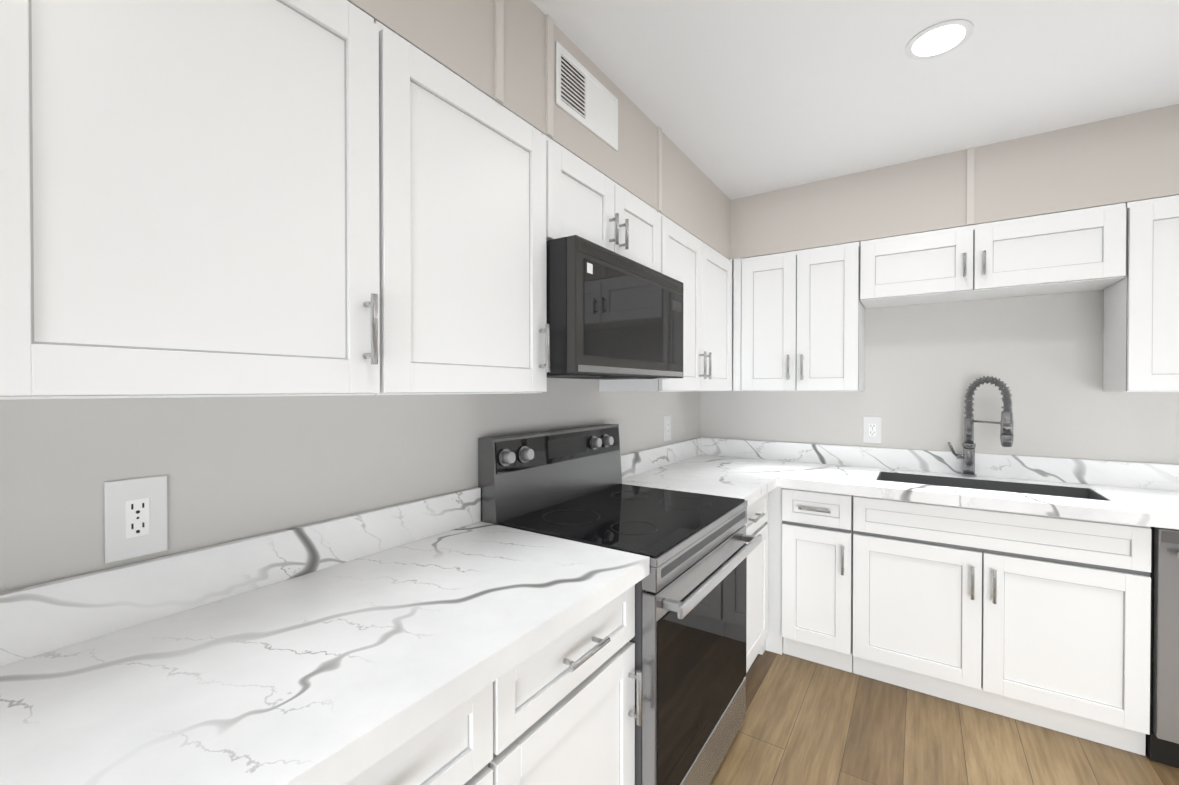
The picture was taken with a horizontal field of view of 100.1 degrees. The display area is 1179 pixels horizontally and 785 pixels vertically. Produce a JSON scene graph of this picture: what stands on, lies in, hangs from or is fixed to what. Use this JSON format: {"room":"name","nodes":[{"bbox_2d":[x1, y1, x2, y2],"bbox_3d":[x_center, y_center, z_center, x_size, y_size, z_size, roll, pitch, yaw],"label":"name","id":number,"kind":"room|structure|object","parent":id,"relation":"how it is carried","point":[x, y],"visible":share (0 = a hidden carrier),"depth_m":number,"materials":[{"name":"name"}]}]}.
{"room":"kitchen","nodes":[
{"label":"kitchen","id":0,"kind":"room"},
{"bbox_2d":[0,378,699,592],"bbox_3d":[-0.922,0.114,0.984,0.100,2.525,6.130,0,1,34],"label":"wall","id":1,"kind":"structure","parent":0,"point":[235,468],"depth_m":1.12,"materials":[{"name":"beige paint"}]},
{"bbox_2d":[104,475,167,562],"bbox_3d":[-0.876,0.242,0.956,0.008,0.152,0.092,0,1,34],"label":"electrical outlet","id":2,"kind":"object","parent":1,"relation":"attached to","point":[135,515],"visible":1,"depth_m":0.95,"materials":[{"name":"white plastic"}]},
{"bbox_2d":[0,0,379,399],"bbox_3d":[-0.709,-0.388,0.876,0.364,0.790,0.556,0,1,34],"label":"upper cabinet","id":3,"kind":"object","parent":1,"relation":"attached to","point":[189,198],"visible":1,"depth_m":0.76,"materials":[{"name":"white wood"}]},
{"bbox_2d":[374,20,549,394],"bbox_3d":[-0.400,-0.392,1.339,0.364,0.790,0.548,0,1,34],"label":"upper cabinet","id":4,"kind":"object","parent":1,"relation":"attached to","point":[462,206],"visible":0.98,"depth_m":1.20,"materials":[{"name":"white wood"}]},
{"bbox_2d":[542,133,660,272],"bbox_3d":[-0.027,-0.630,1.894,0.364,0.322,0.786,0,1,34],"label":"upper cabinet","id":5,"kind":"object","parent":1,"relation":"attached to","point":[585,200],"visible":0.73,"depth_m":1.72,"materials":[{"name":"white wood"}]},
{"bbox_2d":[546,235,682,379],"bbox_3d":[0.003,-0.257,1.881,0.431,0.412,0.789,0,1,34],"label":"over-the-range microwave","id":6,"kind":"object","parent":5,"relation":"attached to","point":[611,315],"visible":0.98,"depth_m":1.59,"materials":[{"name":"black metal"}]},
{"bbox_2d":[599,211,731,391],"bbox_3d":[0.466,-0.402,2.634,0.364,0.790,0.971,0,1,34],"label":"upper cabinet","id":7,"kind":"object","parent":1,"relation":"attached to","point":[700,270],"visible":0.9,"depth_m":2.50,"materials":[{"name":"white wood"}]},
{"bbox_2d":[664,415,670,440],"bbox_3d":[0.470,0.214,2.970,0.008,0.152,0.092,0,1,34],"label":"electrical outlet","id":8,"kind":"object","parent":1,"relation":"attached to","point":[667,427],"visible":1,"depth_m":2.96,"materials":[{"name":"white plastic"}]},
{"bbox_2d":[531,0,1178,199],"bbox_3d":[0.616,-1.191,-0.054,3.800,0.100,6.130,0,1,34],"label":"ceiling","id":9,"kind":"structure","parent":0,"point":[734,99],"depth_m":1.79,"materials":[{"name":"white paint"}]},
{"bbox_2d":[347,0,732,271],"bbox_3d":[-0.749,-0.967,0.860,0.317,0.361,5.930,0,1,34],"label":"soffit","id":10,"kind":"structure","parent":9,"relation":"attached to","point":[502,53],"depth_m":1.50,"materials":[{"name":"beige paint"}]},
{"bbox_2d":[556,41,617,150],"bbox_3d":[0.000,-1.004,1.703,0.008,0.194,0.377,0,1,34],"label":"air vent grille","id":11,"kind":"object","parent":10,"relation":"attached to","point":[588,100],"visible":1,"depth_m":1.68,"materials":[{"name":"white metal"}]},
{"bbox_2d":[905,19,973,59],"bbox_3d":[1.142,-1.151,1.616,0.184,0.005,0.184,0,1,34],"label":"recessed light","id":12,"kind":"object","parent":9,"relation":"in","point":[939,39],"visible":1,"depth_m":1.61,"materials":[{"name":"white plastic"}]},
{"bbox_2d":[730,104,1178,260],"bbox_3d":[2.304,-0.978,2.195,3.292,0.361,0.317,0,1,34],"label":"soffit","id":13,"kind":"structure","parent":9,"relation":"attached to","point":[1133,157],"depth_m":2.33,"materials":[{"name":"beige paint"}]},
{"bbox_2d":[700,272,1178,464],"bbox_3d":[2.333,0.102,2.435,3.700,2.525,0.100,0,1,34],"label":"wall","id":14,"kind":"structure","parent":0,"point":[926,365],"depth_m":2.57,"materials":[{"name":"beige paint"}]},
{"bbox_2d":[733,242,864,390],"bbox_3d":[1.217,-0.404,2.894,0.663,0.790,0.364,0,1,34],"label":"upper cabinet","id":15,"kind":"object","parent":14,"relation":"attached to","point":[798,320],"visible":1,"depth_m":2.75,"materials":[{"name":"white wood"}]},
{"bbox_2d":[863,416,881,442],"bbox_3d":[1.628,0.215,2.841,0.092,0.152,0.008,0,1,34],"label":"electrical outlet","id":16,"kind":"object","parent":14,"relation":"attached to","point":[872,429],"visible":1,"depth_m":2.84,"materials":[{"name":"white plastic"}]},
{"bbox_2d":[860,203,1125,307],"bbox_3d":[1.901,-0.639,2.435,0.975,0.312,0.364,0,1,34],"label":"upper cabinet","id":17,"kind":"object","parent":14,"relation":"attached to","point":[1079,250],"visible":1,"depth_m":2.29,"materials":[{"name":"white wood"}]},
{"bbox_2d":[1103,195,1178,391],"bbox_3d":[2.558,-0.397,1.998,0.596,0.790,0.364,0,1,34],"label":"upper cabinet","id":18,"kind":"object","parent":14,"relation":"attached to","point":[1141,331],"visible":0.92,"depth_m":2.02,"materials":[{"name":"white wood"}]},
{"bbox_2d":[710,650,1178,784],"bbox_3d":[0.616,1.434,-0.034,3.800,0.100,6.130,0,1,34],"label":"floor","id":19,"kind":"structure","parent":0,"point":[806,722],"depth_m":1.93,"materials":[{"name":"brown wood"}]},
{"bbox_2d":[344,682,492,784],"bbox_3d":[-0.573,0.937,0.830,0.654,0.881,0.568,0,1,34],"label":"base cabinet","id":20,"kind":"object","parent":19,"relation":"on","point":[454,746],"visible":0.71,"depth_m":0.82,"materials":[{"name":"white wood"}]},
{"bbox_2d":[486,585,641,784],"bbox_3d":[-0.264,0.933,1.291,0.654,0.881,0.535,0,1,34],"label":"base cabinet","id":21,"kind":"object","parent":19,"relation":"on","point":[564,713],"visible":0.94,"depth_m":1.12,"materials":[{"name":"white wood"}]},
{"bbox_2d":[0,487,649,784],"bbox_3d":[-0.668,0.413,0.678,0.659,0.162,1.999,0,1,34],"label":"countertop","id":22,"kind":"structure","parent":21,"relation":"on","point":[340,649],"depth_m":0.86,"materials":[{"name":"stone"}]},
{"bbox_2d":[478,424,761,784],"bbox_3d":[0.158,0.762,1.837,0.740,1.215,0.836,0,1,34],"label":"range","id":23,"kind":"object","parent":19,"relation":"on","point":[688,639],"visible":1,"depth_m":1.67,"materials":[{"name":"grey"}]},
{"bbox_2d":[745,493,767,672],"bbox_3d":[0.517,0.924,2.459,0.654,0.881,0.587,0,1,34],"label":"base cabinet","id":24,"kind":"object","parent":19,"relation":"on","point":[757,594],"visible":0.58,"depth_m":2.39,"materials":[{"name":"white wood"}]},
{"bbox_2d":[758,487,852,672],"bbox_3d":[1.000,0.921,2.876,0.993,0.881,0.654,0,1,34],"label":"base cabinet","id":25,"kind":"object","parent":19,"relation":"on","point":[810,575],"visible":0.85,"depth_m":2.47,"materials":[{"name":"white wood"}]},
{"bbox_2d":[621,445,779,506],"bbox_3d":[0.508,0.399,2.437,0.659,0.162,0.549,0,1,34],"label":"countertop","id":26,"kind":"structure","parent":25,"relation":"on","point":[747,474],"depth_m":2.63,"materials":[{"name":"stone"}]},
{"bbox_2d":[668,437,1178,529],"bbox_3d":[2.071,0.401,2.135,3.594,0.162,0.687,0,1,34],"label":"countertop","id":27,"kind":"structure","parent":25,"relation":"on","point":[1142,494],"depth_m":2.34,"materials":[{"name":"stone"}]},
{"bbox_2d":[948,376,1013,476],"bbox_3d":[1.948,0.174,2.471,0.251,0.515,0.192,0,1,34],"label":"faucet","id":28,"kind":"object","parent":27,"relation":"on","point":[1006,423],"visible":1,"depth_m":2.52,"materials":[{"name":"grey metal"}]},
{"bbox_2d":[877,472,1109,500],"bbox_3d":[1.849,0.553,2.347,0.822,0.232,0.317,0,1,34],"label":"sink basin","id":29,"kind":"object","parent":27,"relation":"in","point":[1072,492],"visible":0.15,"depth_m":2.43,"materials":[{"name":"metal"}]},
{"bbox_2d":[853,495,1151,755],"bbox_3d":[1.821,0.925,2.326,0.976,0.881,0.654,0,1,34],"label":"base cabinet","id":30,"kind":"object","parent":19,"relation":"on","point":[1041,620],"visible":1,"depth_m":2.04,"materials":[{"name":"white wood"}]},
{"bbox_2d":[1145,527,1178,767],"bbox_3d":[2.474,0.929,1.875,0.600,0.881,0.679,0,1,34],"label":"dishwasher","id":31,"kind":"object","parent":19,"relation":"on","point":[1162,743],"visible":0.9,"depth_m":1.79,"materials":[{"name":"grey metal"}]}
]}

